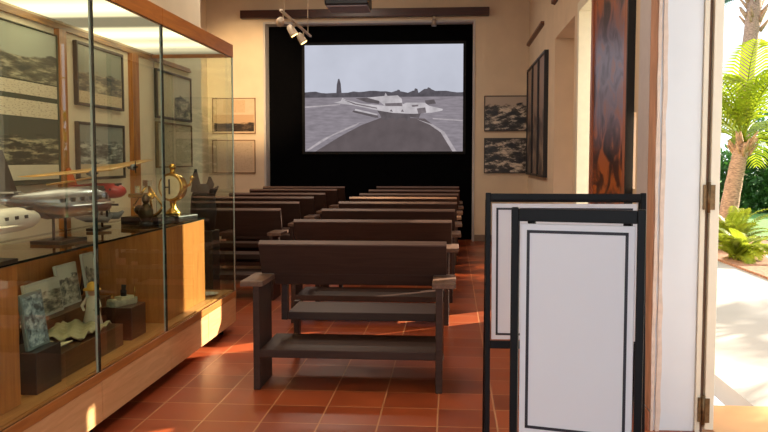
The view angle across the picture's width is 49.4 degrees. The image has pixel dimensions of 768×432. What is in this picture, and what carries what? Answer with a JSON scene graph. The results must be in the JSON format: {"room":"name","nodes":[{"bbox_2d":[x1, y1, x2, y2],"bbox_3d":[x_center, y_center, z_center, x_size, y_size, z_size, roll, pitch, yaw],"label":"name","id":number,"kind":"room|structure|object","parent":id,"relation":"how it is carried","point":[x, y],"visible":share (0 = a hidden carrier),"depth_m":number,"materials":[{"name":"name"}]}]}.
{"room":"museum screening room","nodes":[
{"label":"museum screening room","id":0,"kind":"room"},
{"bbox_2d":[0,0,202,240],"bbox_3d":[-3.278,-1.097,3.635,2.070,4.600,9.850,0,4,5],"label":"wall","id":1,"kind":"structure","parent":0,"point":[188,10],"depth_m":6.85,"materials":[{"name":"beige paint"}]},
{"bbox_2d":[0,17,60,185],"bbox_3d":[-2.133,-0.644,4.800,0.030,0.940,1.090,0,4,5],"label":"framed picture","id":2,"kind":"object","parent":1,"relation":"attached to","point":[29,73],"visible":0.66,"depth_m":4.97},
{"bbox_2d":[0,20,56,85],"bbox_3d":[-2.128,-0.948,4.779,0.002,0.310,1.070,0,4,5],"label":"print","id":3,"kind":"object","parent":2,"relation":"on","point":[28,55],"depth_m":4.95},
{"bbox_2d":[0,115,58,163],"bbox_3d":[-2.128,-0.437,4.813,0.002,0.275,1.070,0,4,5],"label":"print","id":4,"kind":"object","parent":2,"relation":"on","point":[24,139],"depth_m":4.99},
{"bbox_2d":[54,28,70,229],"bbox_3d":[-2.082,-0.557,5.410,0.035,1.285,0.100,0,4,5],"label":"wall post","id":5,"kind":"object","parent":1,"relation":"attached to","point":[62,43],"visible":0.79,"depth_m":5.39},
{"bbox_2d":[0,3,190,72],"bbox_3d":[-2.109,-1.200,5.092,0.025,0.040,5.950,0,4,5],"label":"rail","id":6,"kind":"object","parent":1,"relation":"attached to","point":[3,7],"visible":1,"depth_m":5.64,"materials":[{"name":"brown wood"}]},
{"bbox_2d":[72,40,123,110],"bbox_3d":[-2.036,-0.990,5.990,0.030,0.430,0.800,0,4,5],"label":"framed picture","id":7,"kind":"object","parent":1,"relation":"attached to","point":[108,65],"visible":1,"depth_m":5.98},
{"bbox_2d":[78,44,121,97],"bbox_3d":[-2.031,-1.029,5.987,0.002,0.310,0.740,0,4,5],"label":"print","id":8,"kind":"object","parent":7,"relation":"on","point":[107,63],"depth_m":6.00},
{"bbox_2d":[74,121,125,179],"bbox_3d":[-2.036,-0.466,6.026,0.030,0.400,0.800,0,4,5],"label":"framed picture","id":9,"kind":"object","parent":1,"relation":"attached to","point":[110,139],"visible":0.87,"depth_m":6.01},
{"bbox_2d":[80,124,122,163],"bbox_3d":[-2.031,-0.510,6.022,0.002,0.270,0.740,0,4,5],"label":"print","id":10,"kind":"object","parent":9,"relation":"on","point":[109,137],"depth_m":6.04},
{"bbox_2d":[128,53,141,215],"bbox_3d":[-1.982,-0.640,6.643,0.035,1.285,0.140,0,4,5],"label":"wall post","id":11,"kind":"object","parent":1,"relation":"attached to","point":[133,59],"visible":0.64,"depth_m":6.60,"materials":[{"name":"brown wood"}]},
{"bbox_2d":[154,68,191,121],"bbox_3d":[-1.907,-1.082,7.588,0.030,0.420,0.950,0,4,5],"label":"framed picture","id":12,"kind":"object","parent":1,"relation":"attached to","point":[177,88],"visible":1,"depth_m":7.58},
{"bbox_2d":[174,76,189,119],"bbox_3d":[-1.885,-1.096,7.796,0.002,0.380,0.470,0,4,5],"label":"print","id":13,"kind":"object","parent":12,"relation":"attached to","point":[181,83],"depth_m":7.78},
{"bbox_2d":[155,121,192,167],"bbox_3d":[-1.907,-0.643,7.617,0.030,0.400,0.950,0,4,5],"label":"framed picture","id":14,"kind":"object","parent":1,"relation":"attached to","point":[178,137],"visible":0.97,"depth_m":7.61},
{"bbox_2d":[200,0,208,183],"bbox_3d":[-3.530,-1.667,12.114,0.200,4.600,7.050,0,4,5],"label":"wall","id":15,"kind":"structure","parent":0,"point":[203,15],"depth_m":14.91,"materials":[{"name":"beige paint"}]},
{"bbox_2d":[206,0,529,238],"bbox_3d":[-0.028,-1.869,15.110,6.300,4.600,0.500,0,4,5],"label":"wall","id":16,"kind":"structure","parent":0,"point":[502,36],"depth_m":14.81,"materials":[{"name":"beige paint"}]},
{"bbox_2d":[212,98,255,133],"bbox_3d":[-2.706,-1.806,15.062,0.790,0.640,0.035,0,4,5],"label":"framed photograph","id":17,"kind":"object","parent":16,"relation":"attached to","point":[244,109],"visible":0.99,"depth_m":15.05},
{"bbox_2d":[214,115,253,131],"bbox_3d":[-2.706,-1.675,15.065,0.730,0.300,0.002,0,4,5],"label":"print","id":18,"kind":"object","parent":17,"relation":"attached to","point":[222,123],"depth_m":15.06},
{"bbox_2d":[212,140,255,172],"bbox_3d":[-2.716,-1.077,15.112,0.790,0.600,0.035,0,4,5],"label":"framed notice","id":19,"kind":"object","parent":16,"relation":"attached to","point":[244,150],"visible":0.95,"depth_m":15.11,"materials":[{"name":"beige paper"}]},
{"bbox_2d":[240,7,488,19],"bbox_3d":[-0.360,-3.570,14.701,4.395,0.140,0.140,0,4,5],"label":"ceiling beam","id":20,"kind":"structure","parent":16,"relation":"attached to","point":[437,11],"depth_m":14.63,"materials":[{"name":"brown wood"}]},
{"bbox_2d":[431,16,436,26],"bbox_3d":[0.874,-3.405,14.595,0.090,0.175,0.094,0,4,5],"label":"wall spotlight","id":21,"kind":"object","parent":20,"relation":"attached to","point":[433,24],"visible":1,"depth_m":14.57,"materials":[{"name":"grey metal"}]},
{"bbox_2d":[474,235,491,241],"bbox_3d":[2.069,0.395,14.826,0.930,0.120,0.030,0,4,5],"label":"baseboard","id":22,"kind":"structure","parent":16,"relation":"attached to","point":[478,238],"depth_m":14.84,"materials":[{"name":"brown wood"}]},
{"bbox_2d":[484,138,525,172],"bbox_3d":[2.146,-1.065,14.720,0.760,0.618,0.035,0,4,5],"label":"framed photograph","id":23,"kind":"object","parent":16,"relation":"attached to","point":[501,155],"visible":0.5,"depth_m":14.71},
{"bbox_2d":[484,95,526,130],"bbox_3d":[2.142,-1.803,14.670,0.760,0.618,0.035,0,4,5],"label":"framed photograph","id":24,"kind":"object","parent":16,"relation":"attached to","point":[501,113],"visible":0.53,"depth_m":14.67},
{"bbox_2d":[269,24,472,239],"bbox_3d":[-0.247,-1.516,15.302,3.715,3.870,0.200,0,4,5],"label":"black backdrop","id":25,"kind":"structure","parent":0,"point":[359,173],"depth_m":15.22,"materials":[{"name":"black fabric"}]},
{"bbox_2d":[263,19,475,240],"bbox_3d":[-0.268,-1.514,15.045,3.775,3.900,0.315,0,4,5],"label":"trim","id":26,"kind":"structure","parent":25,"relation":"attached to","point":[266,25],"depth_m":14.95,"materials":[{"name":"black wood"}]},
{"bbox_2d":[302,41,465,153],"bbox_3d":[-0.010,-2.131,15.111,2.968,2.018,0.040,0,4,5],"label":"projection screen","id":27,"kind":"object","parent":25,"relation":"attached to","point":[404,97],"visible":0.99,"depth_m":15.10,"materials":[{"name":"grey fabric"}]},
{"bbox_2d":[377,110,419,120],"bbox_3d":[0.268,-1.817,15.094,0.791,0.190,0.001,0,4,5],"label":"shade","id":28,"kind":"object","parent":25,"relation":"attached to","point":[382,115],"depth_m":15.09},
{"bbox_2d":[93,239,693,431],"bbox_3d":[-0.968,1.035,7.111,5.740,0.120,16.850,0,4,5],"label":"floor","id":29,"kind":"structure","parent":0,"point":[212,389],"depth_m":5.35,"materials":[{"name":"tile"}]},
{"bbox_2d":[0,0,235,431],"bbox_3d":[-1.795,-0.077,4.790,0.692,2.410,4.650,0,4,5],"label":"display case","id":30,"kind":"object","parent":29,"relation":"on","point":[86,397],"visible":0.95,"depth_m":5.00,"materials":[{"name":"brown wood"}]},
{"bbox_2d":[0,265,20,415],"bbox_3d":[-1.950,0.571,3.208,0.525,0.637,1.150,0,4,5],"label":"plinth","id":31,"kind":"object","parent":30,"relation":"on","point":[10,388],"visible":1,"depth_m":3.67,"materials":[{"name":"brown wood"}]},
{"bbox_2d":[0,206,40,265],"bbox_3d":[-1.719,0.008,3.569,0.300,0.410,0.970,0,4,5],"label":"aircraft","id":32,"kind":"object","parent":30,"relation":"on","point":[20,218],"visible":1,"depth_m":3.75,"materials":[{"name":"white plastic"}]},
{"bbox_2d":[19,342,61,394],"bbox_3d":[-1.705,0.734,4.048,0.170,0.200,0.250,0,4,5],"label":"display box","id":33,"kind":"object","parent":30,"relation":"on","point":[40,368],"visible":0.59,"depth_m":3.96,"materials":[{"name":"brown wood"}]},
{"bbox_2d":[18,289,49,351],"bbox_3d":[-1.712,0.502,4.033,0.096,0.269,0.210,0,4,5],"label":"framed photograph","id":34,"kind":"object","parent":33,"relation":"on","point":[34,334],"visible":0.9,"depth_m":4.01,"materials":[{"name":"blue paper"}]},
{"bbox_2d":[0,150,118,244],"bbox_3d":[-1.789,-0.105,4.571,0.500,0.501,1.225,0,4,6],"label":"aircraft","id":35,"kind":"object","parent":30,"relation":"on","point":[61,202],"visible":0.96,"depth_m":4.46,"materials":[{"name":"silver metal"}]},
{"bbox_2d":[19,295,110,344],"bbox_3d":[-1.966,0.664,5.096,0.190,0.200,1.030,0,4,5],"label":"display riser","id":36,"kind":"object","parent":30,"relation":"on","point":[74,311],"visible":0.2,"depth_m":5.03,"materials":[{"name":"brown wood"}]},
{"bbox_2d":[20,276,63,315],"bbox_3d":[-1.996,0.477,4.839,0.090,0.210,0.420,0,4,5],"label":"framed photograph","id":37,"kind":"object","parent":36,"relation":"on","point":[50,288],"visible":0.7,"depth_m":4.89,"materials":[{"name":"grey paper"}]},
{"bbox_2d":[52,261,81,306],"bbox_3d":[-1.997,0.427,5.218,0.094,0.259,0.280,0,4,5],"label":"framed photograph","id":38,"kind":"object","parent":36,"relation":"on","point":[67,272],"visible":0.73,"depth_m":5.21,"materials":[{"name":"grey paper"}]},
{"bbox_2d":[79,252,99,297],"bbox_3d":[-1.948,0.390,5.473,0.098,0.299,0.170,0,4,5],"label":"framed photograph","id":39,"kind":"object","parent":36,"relation":"on","point":[86,259],"visible":0.63,"depth_m":5.44,"materials":[{"name":"grey paper"}]},
{"bbox_2d":[83,254,93,282],"bbox_3d":[-1.918,0.389,5.470,0.038,0.269,0.146,0,4,5],"label":"print","id":40,"kind":"object","parent":39,"relation":"attached to","point":[88,259],"depth_m":5.44,"materials":[{"name":"paper"}]},
{"bbox_2d":[49,323,122,378],"bbox_3d":[-1.740,0.732,4.604,0.300,0.130,0.800,0,4,5],"label":"display box","id":41,"kind":"object","parent":30,"relation":"on","point":[75,355],"visible":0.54,"depth_m":4.51,"materials":[{"name":"brown wood"}]},
{"bbox_2d":[50,340,72,345],"bbox_3d":[-1.724,0.671,4.307,0.150,0.022,0.200,0,4,5],"label":"open book","id":42,"kind":"object","parent":41,"relation":"on","point":[65,342],"visible":0.18,"depth_m":4.37,"materials":[{"name":"beige paper"}]},
{"bbox_2d":[48,319,111,340],"bbox_3d":[-1.735,0.635,4.658,0.285,0.049,0.405,0,4,5],"label":"seashell","id":43,"kind":"object","parent":41,"relation":"on","point":[76,329],"visible":0.81,"depth_m":4.64,"materials":[{"name":"beige"}]},
{"bbox_2d":[80,281,102,323],"bbox_3d":[-1.714,0.514,4.909,0.130,0.262,0.120,0,4,5],"label":"doll","id":44,"kind":"object","parent":41,"relation":"on","point":[89,315],"visible":0.75,"depth_m":4.88,"materials":[{"name":"beige fabric"}]},
{"bbox_2d":[19,160,152,231],"bbox_3d":[-1.832,-0.133,5.317,0.389,0.453,1.748,0,4,5],"label":"aircraft","id":45,"kind":"object","parent":30,"relation":"on","point":[115,190],"visible":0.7,"depth_m":5.28,"materials":[{"name":"red wood"}]},
{"bbox_2d":[0,217,205,267],"bbox_3d":[-1.853,0.150,4.599,0.570,0.012,4.030,0,4,5],"label":"glass shelf","id":46,"kind":"object","parent":30,"relation":"attached to","point":[20,248],"depth_m":4.70,"materials":[{"name":"clear glass"}]},
{"bbox_2d":[101,302,145,339],"bbox_3d":[-1.629,0.654,5.234,0.190,0.200,0.240,0,4,5],"label":"display box","id":47,"kind":"object","parent":30,"relation":"on","point":[132,317],"visible":0.61,"depth_m":5.12,"materials":[{"name":"brown wood"}]},
{"bbox_2d":[106,284,137,307],"bbox_3d":[-1.628,0.491,5.224,0.080,0.128,0.243,2,4,26],"label":"boat","id":48,"kind":"object","parent":47,"relation":"on","point":[124,299],"visible":1,"depth_m":5.20,"materials":[{"name":"grey paint"}]},
{"bbox_2d":[138,194,152,226],"bbox_3d":[-1.619,-0.039,5.679,0.090,0.220,0.089,-3,5,-41],"label":"bronze bust","id":49,"kind":"object","parent":30,"relation":"on","point":[145,212],"visible":1,"depth_m":5.65,"materials":[{"name":"black paint"}]},
{"bbox_2d":[87,219,204,322],"bbox_3d":[-1.713,0.375,6.129,0.525,0.637,0.955,0,4,5],"label":"panel","id":50,"kind":"object","parent":30,"relation":"on","point":[137,261],"visible":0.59,"depth_m":5.66,"materials":[{"name":"brown wood"}]},
{"bbox_2d":[121,180,174,225],"bbox_3d":[-1.663,-0.098,5.880,0.300,0.310,0.220,1,4,16],"label":"sculpture","id":51,"kind":"object","parent":30,"relation":"on","point":[157,219],"visible":0.62,"depth_m":5.85,"materials":[{"name":"black paint"}]},
{"bbox_2d":[158,163,197,221],"bbox_3d":[-1.538,-0.176,6.188,0.320,0.426,0.260,1,4,19],"label":"clock","id":52,"kind":"object","parent":30,"relation":"on","point":[176,185],"visible":0.89,"depth_m":6.16,"materials":[{"name":"gold metal"}]},
{"bbox_2d":[205,291,217,295],"bbox_3d":[-1.441,0.639,6.816,0.180,0.018,0.180,0,4,5],"label":"shallow dish","id":53,"kind":"object","parent":30,"relation":"on","point":[210,293],"visible":0.62,"depth_m":6.80,"materials":[{"name":"beige ceramic"}]},
{"bbox_2d":[190,169,219,289],"bbox_3d":[-1.712,0.233,7.997,0.286,1.361,0.240,0,4,5],"label":"sculpture","id":54,"kind":"object","parent":29,"relation":"on","point":[203,198],"visible":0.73,"depth_m":7.92,"materials":[{"name":"brown wood"}]},
{"bbox_2d":[215,208,288,300],"bbox_3d":[-1.783,0.375,9.038,1.520,0.938,0.808,0,4,5],"label":"wooden bench","id":55,"kind":"object","parent":29,"relation":"on","point":[266,222],"visible":0.23,"depth_m":8.90,"materials":[{"name":"brown wood"}]},
{"bbox_2d":[216,201,300,284],"bbox_3d":[-1.694,0.293,10.132,1.520,0.955,0.808,0,4,5],"label":"wooden bench","id":56,"kind":"object","parent":29,"relation":"on","point":[290,210],"visible":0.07,"depth_m":9.97,"materials":[{"name":"brown wood"}]},
{"bbox_2d":[216,196,319,240],"bbox_3d":[-1.611,0.217,11.165,1.520,0.968,0.808,0,4,5],"label":"wooden bench","id":57,"kind":"object","parent":29,"relation":"on","point":[307,207],"visible":0.2,"depth_m":11.02,"materials":[{"name":"brown wood"}]},
{"bbox_2d":[226,193,325,240],"bbox_3d":[-1.529,0.145,12.169,1.520,0.977,0.808,0,4,5],"label":"wooden bench","id":58,"kind":"object","parent":29,"relation":"on","point":[319,198],"visible":0.09,"depth_m":12.00,"materials":[{"name":"brown wood"}]},
{"bbox_2d":[249,189,338,207],"bbox_3d":[-1.431,0.056,13.392,1.520,0.990,0.808,0,4,5],"label":"wooden bench","id":59,"kind":"object","parent":29,"relation":"on","point":[331,194],"visible":0.2,"depth_m":13.23,"materials":[{"name":"brown wood"}]},
{"bbox_2d":[263,186,344,218],"bbox_3d":[-1.354,-0.013,14.337,1.520,1.000,0.808,0,4,5],"label":"wooden bench","id":60,"kind":"object","parent":29,"relation":"on","point":[340,189],"visible":0.02,"depth_m":14.17,"materials":[{"name":"brown wood"}]},
{"bbox_2d":[240,240,455,393],"bbox_3d":[-0.195,0.610,5.663,1.352,0.921,0.938,0,4,5],"label":"wooden bench","id":61,"kind":"object","parent":29,"relation":"on","point":[401,263],"visible":1,"depth_m":5.47,"materials":[{"name":"brown wood"}]},
{"bbox_2d":[291,219,458,325],"bbox_3d":[-0.098,0.478,7.732,1.566,0.908,0.808,0,4,5],"label":"wooden bench","id":62,"kind":"object","parent":29,"relation":"on","point":[304,229],"visible":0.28,"depth_m":7.58,"materials":[{"name":"brown wood"}]},
{"bbox_2d":[320,208,460,302],"bbox_3d":[0.051,0.385,8.890,1.520,0.938,0.808,0,4,5],"label":"wooden bench","id":63,"kind":"object","parent":29,"relation":"on","point":[327,213],"visible":0.2,"depth_m":8.73,"materials":[{"name":"brown wood"}]},
{"bbox_2d":[339,201,461,274],"bbox_3d":[0.170,0.299,10.041,1.520,0.955,0.808,0,4,5],"label":"wooden bench","id":64,"kind":"object","parent":29,"relation":"on","point":[342,204],"visible":0.1,"depth_m":9.88,"materials":[{"name":"brown wood"}]},
{"bbox_2d":[349,197,461,219],"bbox_3d":[0.255,0.226,11.035,1.520,0.968,0.808,0,4,5],"label":"wooden bench","id":65,"kind":"object","parent":29,"relation":"on","point":[361,199],"visible":0.11,"depth_m":10.87,"materials":[{"name":"brown wood"}]},
{"bbox_2d":[359,193,462,264],"bbox_3d":[0.358,0.160,11.938,1.520,0.977,0.808,0,4,5],"label":"wooden bench","id":66,"kind":"object","parent":29,"relation":"on","point":[459,212],"visible":0.15,"depth_m":11.77,"materials":[{"name":"brown wood"}]},
{"bbox_2d":[369,190,463,255],"bbox_3d":[0.471,0.081,13.019,1.520,0.990,0.808,0,4,5],"label":"wooden bench","id":67,"kind":"object","parent":29,"relation":"on","point":[370,191],"visible":0.09,"depth_m":12.84,"materials":[{"name":"brown wood"}]},
{"bbox_2d":[377,186,462,203],"bbox_3d":[0.582,-0.012,14.331,1.520,1.000,0.808,0,4,5],"label":"wooden bench","id":68,"kind":"object","parent":29,"relation":"on","point":[378,187],"visible":0.05,"depth_m":14.17,"materials":[{"name":"brown wood"}]},
{"bbox_2d":[482,193,645,431],"bbox_3d":[0.840,0.535,3.956,0.728,1.296,0.311,0,4,5],"label":"sign stand","id":69,"kind":"object","parent":29,"relation":"on","point":[500,274],"visible":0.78,"depth_m":3.87,"materials":[{"name":"black metal"}]},
{"bbox_2d":[509,207,645,431],"bbox_3d":[0.692,0.607,2.915,0.419,1.294,0.477,1,4,20],"label":"sign stand","id":70,"kind":"object","parent":29,"relation":"on","point":[577,282],"visible":1,"depth_m":2.67,"materials":[{"name":"black metal"}]},
{"bbox_2d":[645,0,703,430],"bbox_3d":[1.567,-1.077,3.350,0.425,4.600,2.260,0,4,5],"label":"wall pier","id":71,"kind":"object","parent":29,"relation":"on","point":[685,17],"visible":0.75,"depth_m":4.40,"materials":[{"name":"white paint"}]},
{"bbox_2d":[645,406,649,429],"bbox_3d":[1.428,1.096,4.564,0.010,0.100,0.160,0,4,5],"label":"baseboard","id":72,"kind":"structure","parent":71,"relation":"attached to","point":[647,413],"depth_m":4.49,"materials":[{"name":"brown wood"}]},
{"bbox_2d":[645,0,658,409],"bbox_3d":[1.437,-1.204,4.409,0.012,4.490,0.149,0,4,5],"label":"trim","id":73,"kind":"structure","parent":71,"relation":"attached to","point":[654,3],"depth_m":4.47,"materials":[{"name":"paint"}]},
{"bbox_2d":[650,0,668,430],"bbox_3d":[1.454,-1.098,4.329,0.055,4.510,0.016,0,4,5],"label":"trim","id":74,"kind":"structure","parent":71,"relation":"attached to","point":[658,258],"depth_m":4.40,"materials":[{"name":"beige paint"}]},
{"bbox_2d":[527,0,639,203],"bbox_3d":[2.321,-1.494,9.541,0.400,4.600,10.250,0,4,5],"label":"wall","id":75,"kind":"structure","parent":0,"point":[558,34],"depth_m":10.94,"materials":[{"name":"beige paint"}]},
{"bbox_2d":[526,65,531,174],"bbox_3d":[2.446,-1.581,13.954,0.060,1.780,0.880,0,4,5],"label":"framed picture","id":76,"kind":"object","parent":75,"relation":"attached to","point":[529,71],"visible":0.73,"depth_m":14.16},
{"bbox_2d":[527,70,530,172],"bbox_3d":[2.438,-1.581,13.955,0.002,1.720,0.820,0,4,5],"label":"print","id":77,"kind":"object","parent":76,"relation":"attached to","point":[528,71],"depth_m":14.06},
{"bbox_2d":[531,58,537,175],"bbox_3d":[2.371,-1.518,13.029,0.060,1.780,0.880,0,4,5],"label":"framed picture","id":78,"kind":"object","parent":75,"relation":"attached to","point":[535,64],"visible":0.7,"depth_m":13.17},
{"bbox_2d":[532,63,536,173],"bbox_3d":[2.363,-1.518,13.030,0.002,1.720,0.820,0,4,5],"label":"print","id":79,"kind":"object","parent":78,"relation":"attached to","point":[534,66],"depth_m":13.17},
{"bbox_2d":[526,21,543,46],"bbox_3d":[2.410,-2.894,13.361,0.050,0.060,2.350,0,4,5],"label":"rail","id":80,"kind":"object","parent":75,"relation":"attached to","point":[541,24],"visible":1,"depth_m":13.13,"materials":[{"name":"brown wood"}]},
{"bbox_2d":[537,49,548,177],"bbox_3d":[2.296,-1.456,12.104,0.060,1.780,0.880,0,4,5],"label":"framed picture","id":81,"kind":"object","parent":75,"relation":"attached to","point":[543,59],"visible":1,"depth_m":11.98},
{"bbox_2d":[538,55,543,174],"bbox_3d":[2.288,-1.456,12.105,0.002,1.720,0.820,0,4,5],"label":"print","id":82,"kind":"object","parent":81,"relation":"attached to","point":[541,58],"depth_m":12.19},
{"bbox_2d":[575,0,591,203],"bbox_3d":[2.221,-0.667,8.418,0.430,3.100,1.010,0,4,5],"label":"trim opening","id":83,"kind":"structure","parent":75,"relation":"attached to","point":[584,6],"depth_m":8.79,"materials":[{"name":"white paint"}]},
{"bbox_2d":[588,0,635,203],"bbox_3d":[1.883,-0.995,6.970,0.055,2.950,1.660,0,4,5],"label":"abstract painting","id":84,"kind":"object","parent":75,"relation":"attached to","point":[613,22],"visible":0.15,"depth_m":6.81,"materials":[{"name":"brown wood"}]},
{"bbox_2d":[636,0,650,232],"bbox_3d":[1.816,-0.704,5.839,0.008,3.280,0.320,0,4,5],"label":"trim","id":85,"kind":"structure","parent":75,"relation":"attached to","point":[645,5],"depth_m":5.82,"materials":[{"name":"brown wood"}]},
{"bbox_2d":[694,0,712,431],"bbox_3d":[1.680,-0.220,4.392,0.042,2.750,0.065,0,4,5],"label":"door frame","id":86,"kind":"structure","parent":75,"relation":"attached to","point":[706,40],"depth_m":4.38,"materials":[{"name":"beige paint"}]},
{"bbox_2d":[697,0,724,429],"bbox_3d":[1.742,-0.241,4.776,0.080,2.700,0.888,0,4,5],"label":"door","id":87,"kind":"structure","parent":75,"relation":"in","point":[705,410],"depth_m":4.36,"materials":[{"name":"beige paint"}]},
{"bbox_3d":[-0.783,-3.694,6.853,6.500,0.150,17.000,0,4,5],"label":"ceiling","id":88,"kind":"structure","parent":0,"visible":0},
{"bbox_2d":[275,0,311,44],"bbox_3d":[-1.103,-3.023,10.344,0.151,1.657,2.000,0,4,6],"label":"track light","id":89,"kind":"object","parent":88,"relation":"hanging from","point":[280,21],"visible":1,"depth_m":10.17,"materials":[{"name":"white metal"}]},
{"bbox_2d":[325,0,371,12],"bbox_3d":[-0.343,-2.851,8.079,0.420,1.695,0.404,0,4,5],"label":"ceiling projector","id":90,"kind":"object","parent":88,"relation":"hanging from","point":[334,6],"visible":1,"depth_m":7.96,"materials":[{"name":"black plastic"}]},
{"label":"outside","id":91,"kind":"structure","parent":0,"visible":0},
{"bbox_2d":[718,240,767,279],"bbox_3d":[7.505,-0.780,34.232,1.740,0.180,50.600,0,4,5],"label":"bed","id":92,"kind":"object","parent":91,"point":[760,269],"depth_m":11.49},
{"bbox_2d":[718,38,767,240],"bbox_3d":[6.248,-1.225,14.539,3.865,3.410,3.605,0,4,5],"label":"palm tree","id":93,"kind":"object","parent":92,"relation":"on","point":[740,113],"visible":0.57,"depth_m":14.29,"materials":[{"name":"green plant"}]},
{"bbox_2d":[718,228,767,263],"bbox_3d":[5.165,0.443,11.950,0.858,0.581,1.200,0,4,5],"label":"fern plant","id":94,"kind":"object","parent":92,"relation":"on","point":[736,244],"visible":0.98,"depth_m":11.83,"materials":[{"name":"green plant"}]},
{"bbox_2d":[718,206,767,248],"bbox_3d":[5.669,0.225,13.585,1.655,0.779,1.725,0,4,5],"label":"fern plant","id":95,"kind":"object","parent":92,"relation":"on","point":[742,225],"visible":0.35,"depth_m":13.36,"materials":[{"name":"green plant"}]},
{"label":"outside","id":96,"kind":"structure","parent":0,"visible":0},
{"bbox_2d":[720,173,767,240],"bbox_3d":[36.690,-1.638,46.897,54.400,0.190,80.600,0,4,5],"label":"lawn","id":97,"kind":"structure","parent":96,"point":[764,222],"depth_m":19.26,"materials":[{"name":"green plant"}]},
{"bbox_2d":[719,143,767,213],"bbox_3d":[12.140,-0.937,22.571,9.417,2.168,2.103,0,4,5],"label":"hedge","id":98,"kind":"object","parent":97,"relation":"on","point":[749,191],"visible":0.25,"depth_m":22.32,"materials":[{"name":"green plant"}]},
{"bbox_2d":[725,0,767,200],"bbox_3d":[12.896,-4.835,28.948,4.461,8.677,4.336,4,5,42],"label":"palm tree","id":99,"kind":"object","parent":97,"relation":"on","point":[754,14],"visible":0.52,"depth_m":28.55,"materials":[{"name":"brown plant"}]},
{"bbox_2d":[741,105,767,205],"bbox_3d":[15.676,-1.806,26.239,8.565,3.664,2.652,0,4,5],"label":"hedge","id":100,"kind":"object","parent":97,"relation":"on","point":[766,114],"visible":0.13,"depth_m":26.39,"materials":[{"name":"green plant"}]},
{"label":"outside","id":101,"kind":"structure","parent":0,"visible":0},
{"bbox_2d":[714,261,767,405],"bbox_3d":[4.751,-0.059,23.744,2.060,0.148,72.000,0,4,5],"label":"pavement","id":102,"kind":"structure","parent":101,"point":[741,343],"depth_m":6.81,"materials":[{"name":"concrete"}]},
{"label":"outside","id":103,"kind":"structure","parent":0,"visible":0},
{"bbox_2d":[702,405,767,431],"bbox_3d":[2.438,1.392,1.656,1.790,0.100,6.500,0,4,5],"label":"ground porch","id":104,"kind":"structure","parent":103,"point":[726,418],"depth_m":4.67,"materials":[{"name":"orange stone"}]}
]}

